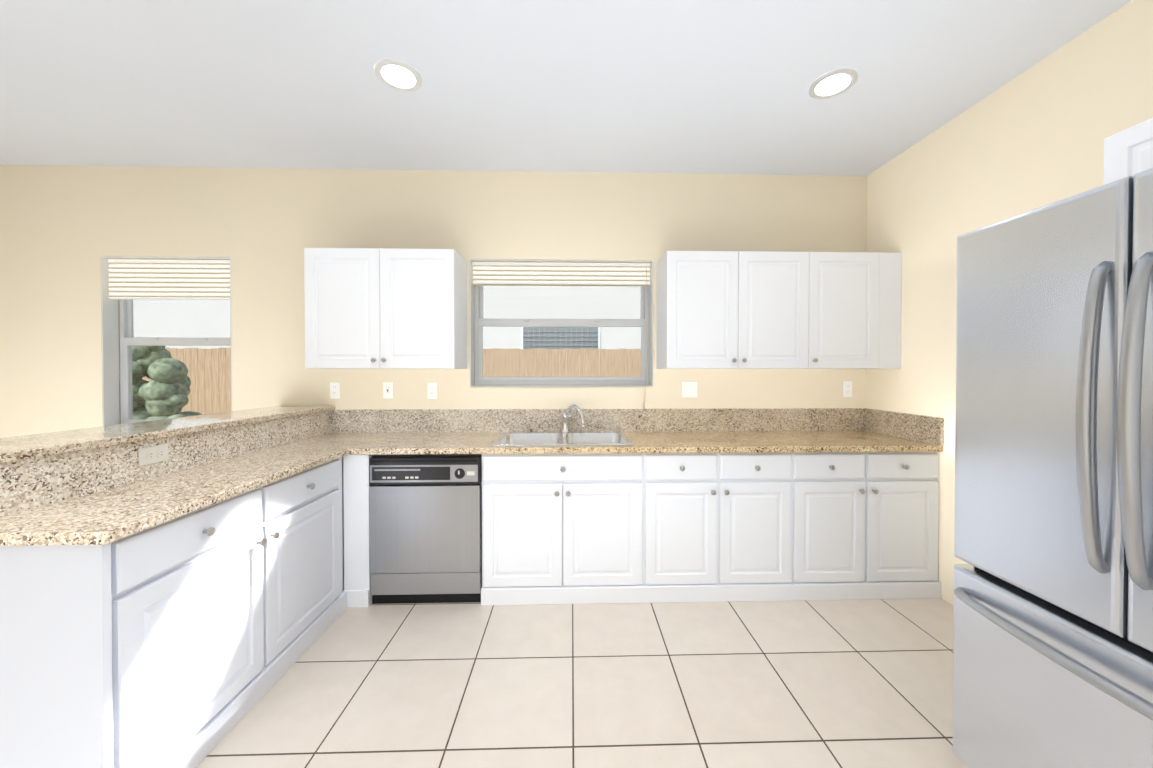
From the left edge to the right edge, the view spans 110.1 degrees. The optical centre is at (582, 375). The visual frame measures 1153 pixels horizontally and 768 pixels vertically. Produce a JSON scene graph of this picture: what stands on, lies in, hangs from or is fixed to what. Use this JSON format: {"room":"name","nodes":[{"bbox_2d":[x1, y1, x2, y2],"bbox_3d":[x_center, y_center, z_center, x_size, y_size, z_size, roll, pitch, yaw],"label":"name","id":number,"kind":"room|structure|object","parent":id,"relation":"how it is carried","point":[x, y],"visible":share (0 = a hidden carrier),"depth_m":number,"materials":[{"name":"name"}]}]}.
{"room":"kitchen","nodes":[
{"label":"kitchen","id":0,"kind":"room"},
{"bbox_2d":[0,165,866,437],"bbox_3d":[-1.286,-0.083,3.050,7.247,2.830,0.200,0,1,-2],"label":"wall","id":1,"kind":"structure","parent":0,"point":[64,229],"depth_m":2.93,"materials":[{"name":"paint"}]},
{"bbox_2d":[101,256,231,425],"bbox_3d":[-2.994,-0.227,2.973,0.909,1.256,0.160,0,1,-2],"label":"window","id":2,"kind":"structure","parent":1,"relation":"in","point":[110,356],"depth_m":3.00,"materials":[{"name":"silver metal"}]},
{"bbox_2d":[108,259,229,299],"bbox_3d":[-2.994,-0.702,2.955,0.883,0.285,0.052,0,1,-2],"label":"window blind","id":3,"kind":"object","parent":2,"relation":"attached to","point":[169,279],"visible":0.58,"depth_m":2.93,"materials":[{"name":"plastic"}]},
{"bbox_2d":[330,382,339,398],"bbox_3d":[-1.801,0.109,2.933,0.072,0.118,0.008,0,1,-2],"label":"electrical outlet","id":4,"kind":"object","parent":1,"relation":"attached to","point":[334,390],"visible":1,"depth_m":2.93,"materials":[{"name":"white plastic"}]},
{"bbox_2d":[304,248,466,368],"bbox_3d":[-1.319,-0.436,2.765,0.960,0.779,0.358,0,1,-2],"label":"upper cabinet","id":5,"kind":"object","parent":1,"relation":"attached to","point":[378,308],"visible":1,"depth_m":2.62,"materials":[{"name":"white wood"}]},
{"bbox_2d":[383,382,392,397],"bbox_3d":[-1.420,0.109,2.943,0.072,0.118,0.009,0,1,-2],"label":"electrical outlet","id":6,"kind":"object","parent":1,"relation":"attached to","point":[387,389],"visible":1,"depth_m":2.94,"materials":[{"name":"white plastic"}]},
{"bbox_2d":[427,383,436,398],"bbox_3d":[-1.099,0.113,2.952,0.072,0.118,0.008,0,1,-2],"label":"electrical outlet","id":7,"kind":"object","parent":1,"relation":"attached to","point":[431,390],"visible":1,"depth_m":2.95,"materials":[{"name":"white plastic"}]},
{"bbox_2d":[470,259,652,386],"bbox_3d":[-0.153,-0.384,3.047,1.353,0.940,0.160,0,1,-2],"label":"window","id":8,"kind":"structure","parent":1,"relation":"in","point":[479,322],"depth_m":3.08,"materials":[{"name":"silver metal"}]},
{"bbox_2d":[472,262,650,408],"bbox_3d":[-0.152,-0.299,3.000,1.327,1.090,0.121,0,1,-2],"label":"window blind","id":9,"kind":"object","parent":8,"relation":"attached to","point":[551,274],"visible":0.94,"depth_m":3.01,"materials":[{"name":"plastic"}]},
{"bbox_2d":[682,382,696,396],"bbox_3d":[0.798,0.104,3.001,0.118,0.118,0.011,0,1,-2],"label":"electrical outlet","id":10,"kind":"object","parent":1,"relation":"attached to","point":[689,389],"visible":1,"depth_m":3.00,"materials":[{"name":"white plastic"}]},
{"bbox_2d":[656,251,811,368],"bbox_3d":[1.032,-0.436,2.842,0.956,0.779,0.328,0,1,-2],"label":"upper cabinet","id":11,"kind":"object","parent":1,"relation":"attached to","point":[767,310],"depth_m":2.68,"materials":[{"name":"white wood"}]},
{"bbox_2d":[843,381,851,396],"bbox_3d":[1.996,0.104,3.034,0.072,0.118,0.008,0,1,-2],"label":"electrical outlet","id":12,"kind":"object","parent":1,"relation":"attached to","point":[847,388],"visible":1,"depth_m":3.03,"materials":[{"name":"white plastic"}]},
{"bbox_2d":[812,252,883,368],"bbox_3d":[1.749,-0.437,2.861,0.478,0.779,0.328,0,1,-2],"label":"upper cabinet","id":13,"kind":"object","parent":1,"relation":"attached to","point":[848,287],"depth_m":2.70,"materials":[{"name":"white wood"}]},
{"bbox_2d":[0,0,1131,175],"bbox_3d":[-1.221,-1.535,0.587,7.247,0.120,5.100,0,1,-2],"label":"ceiling","id":14,"kind":"structure","parent":0,"point":[673,86],"depth_m":2.03,"materials":[{"name":"paint"}]},
{"bbox_2d":[374,59,421,91],"bbox_3d":[-0.912,-1.482,2.001,0.216,0.011,0.216,0,1,-2],"label":"recessed light","id":15,"kind":"object","parent":14,"relation":"in","point":[398,75],"visible":1,"depth_m":1.99,"materials":[{"name":"white"}]},
{"bbox_2d":[808,68,857,98],"bbox_3d":[1.278,-1.483,2.060,0.216,0.011,0.216,0,1,-2],"label":"recessed light","id":16,"kind":"object","parent":14,"relation":"in","point":[833,83],"visible":1,"depth_m":2.04,"materials":[{"name":"white"}]},
{"bbox_2d":[196,598,967,767],"bbox_3d":[-1.221,1.415,0.616,7.247,0.120,5.100,0,1,-2],"label":"floor","id":17,"kind":"structure","parent":0,"point":[867,683],"depth_m":1.73,"materials":[{"name":"tile"}]},
{"bbox_2d":[0,457,346,767],"bbox_3d":[-1.573,0.903,1.720,0.472,0.882,1.206,0,1,-2],"label":"base cabinet","id":18,"kind":"object","parent":17,"relation":"on","point":[187,640],"visible":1,"depth_m":1.27,"materials":[{"name":"white wood"}]},
{"bbox_2d":[0,416,347,545],"bbox_3d":[-1.566,0.362,1.699,0.485,0.199,1.200,0,1,-2],"label":"countertop","id":19,"kind":"structure","parent":18,"relation":"on","point":[103,495],"depth_m":1.50,"materials":[{"name":"beige stone"}]},
{"bbox_2d":[138,444,167,465],"bbox_3d":[-1.783,0.330,1.679,0.008,0.072,0.118,0,1,-2],"label":"electrical outlet","id":20,"kind":"object","parent":19,"relation":"attached to","point":[152,454],"visible":1,"depth_m":1.67,"materials":[{"name":"white plastic"}]},
{"bbox_2d":[369,454,481,603],"bbox_3d":[-0.922,0.896,2.623,0.641,0.880,0.633,0,1,-2],"label":"dishwasher","id":21,"kind":"object","parent":17,"relation":"on","point":[425,521],"visible":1,"depth_m":2.34,"materials":[{"name":"grey metal"}]},
{"bbox_2d":[481,460,646,604],"bbox_3d":[-0.123,0.985,2.668,0.953,0.700,0.603,0,1,-2],"label":"base cabinet","id":22,"kind":"object","parent":17,"relation":"on","point":[603,528],"depth_m":2.37,"materials":[{"name":"white wood"}]},
{"bbox_2d":[627,452,798,602],"bbox_3d":[0.801,0.894,2.692,0.894,0.882,0.603,0,1,-2],"label":"base cabinet","id":23,"kind":"object","parent":17,"relation":"on","point":[721,526],"depth_m":2.39,"materials":[{"name":"white wood"}]},
{"bbox_2d":[299,408,943,454],"bbox_3d":[0.155,0.351,2.668,3.979,0.202,0.645,0,1,-2],"label":"countertop","id":24,"kind":"structure","parent":23,"relation":"on","point":[727,430],"depth_m":2.92,"materials":[{"name":"beige stone"}]},
{"bbox_2d":[491,431,632,445],"bbox_3d":[-0.127,0.499,2.687,0.864,0.194,0.550,0,1,-2],"label":"sink","id":25,"kind":"object","parent":24,"relation":"in","point":[533,438],"visible":0.44,"depth_m":2.84,"materials":[{"name":"silver metal"}]},
{"bbox_2d":[561,404,584,432],"bbox_3d":[-0.068,0.306,2.833,0.170,0.203,0.204,0,1,-2],"label":"chrome faucet","id":26,"kind":"object","parent":24,"relation":"on","point":[566,415],"visible":1,"depth_m":2.88,"materials":[{"name":"silver metal"}]},
{"bbox_2d":[795,452,940,600],"bbox_3d":[1.696,0.894,2.716,0.897,0.882,0.603,0,1,-2],"label":"base cabinet","id":27,"kind":"object","parent":17,"relation":"on","point":[866,525],"depth_m":2.41,"materials":[{"name":"white wood"}]},
{"bbox_2d":[953,168,1152,767],"bbox_3d":[1.669,0.444,0.950,0.970,1.815,0.840,0,1,-2],"label":"fridge","id":28,"kind":"object","parent":17,"relation":"on","point":[1053,617],"visible":1,"depth_m":1.06,"materials":[{"name":"grey metal"}]},
{"bbox_2d":[866,0,1152,605],"bbox_3d":[2.304,-0.060,0.595,0.200,2.830,4.900,0,1,-2],"label":"wall","id":29,"kind":"structure","parent":0,"point":[1033,137],"depth_m":2.23,"materials":[{"name":"paint"}]},
{"bbox_2d":[1103,118,1152,184],"bbox_3d":[1.981,-0.658,0.941,0.422,0.300,0.900,0,1,-2],"label":"upper cabinet","id":30,"kind":"object","parent":29,"relation":"attached to","point":[1128,152],"visible":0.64,"depth_m":1.32,"materials":[{"name":"white wood"}]},
{"label":"outside","id":31,"kind":"structure","parent":0,"visible":0},
{"bbox_3d":[-0.502,1.263,21.596,60.000,0.180,36.790,0,1,-2],"label":"ground","id":32,"kind":"structure","parent":31,"visible":0},
{"bbox_2d":[132,346,201,418],"bbox_3d":[-6.243,0.392,5.798,1.379,1.866,0.960,0,1,-2],"label":"tree","id":33,"kind":"object","parent":32,"relation":"on","point":[176,363],"depth_m":5.62,"materials":[{"name":"green plant"}]},
{"bbox_2d":[133,286,640,376],"bbox_3d":[-0.237,-1.740,11.581,40.000,6.020,0.370,0,1,-2],"label":"house","id":34,"kind":"structure","parent":32,"relation":"on","point":[534,309],"depth_m":11.42,"materials":[{"name":"grey"}]},
{"bbox_2d":[142,348,640,414],"bbox_3d":[-1.107,0.363,8.492,30.094,1.872,0.060,0,1,-2],"label":"fence","id":35,"kind":"object","parent":32,"relation":"on","point":[217,398],"depth_m":8.44,"materials":[{"name":"brown wood"}]},
{"bbox_3d":[-1.883,0.801,1.992,0.128,1.082,1.899,0,1,-2],"label":"wall","id":36,"kind":"structure","parent":0,"visible":0},
{"bbox_2d":[0,406,334,463],"bbox_3d":[-1.976,0.244,1.958,0.410,0.030,1.947,0,1,-2],"label":"bar","id":37,"kind":"object","parent":36,"relation":"on","point":[19,448],"visible":1,"depth_m":1.67,"materials":[{"name":"beige stone"}]}
]}

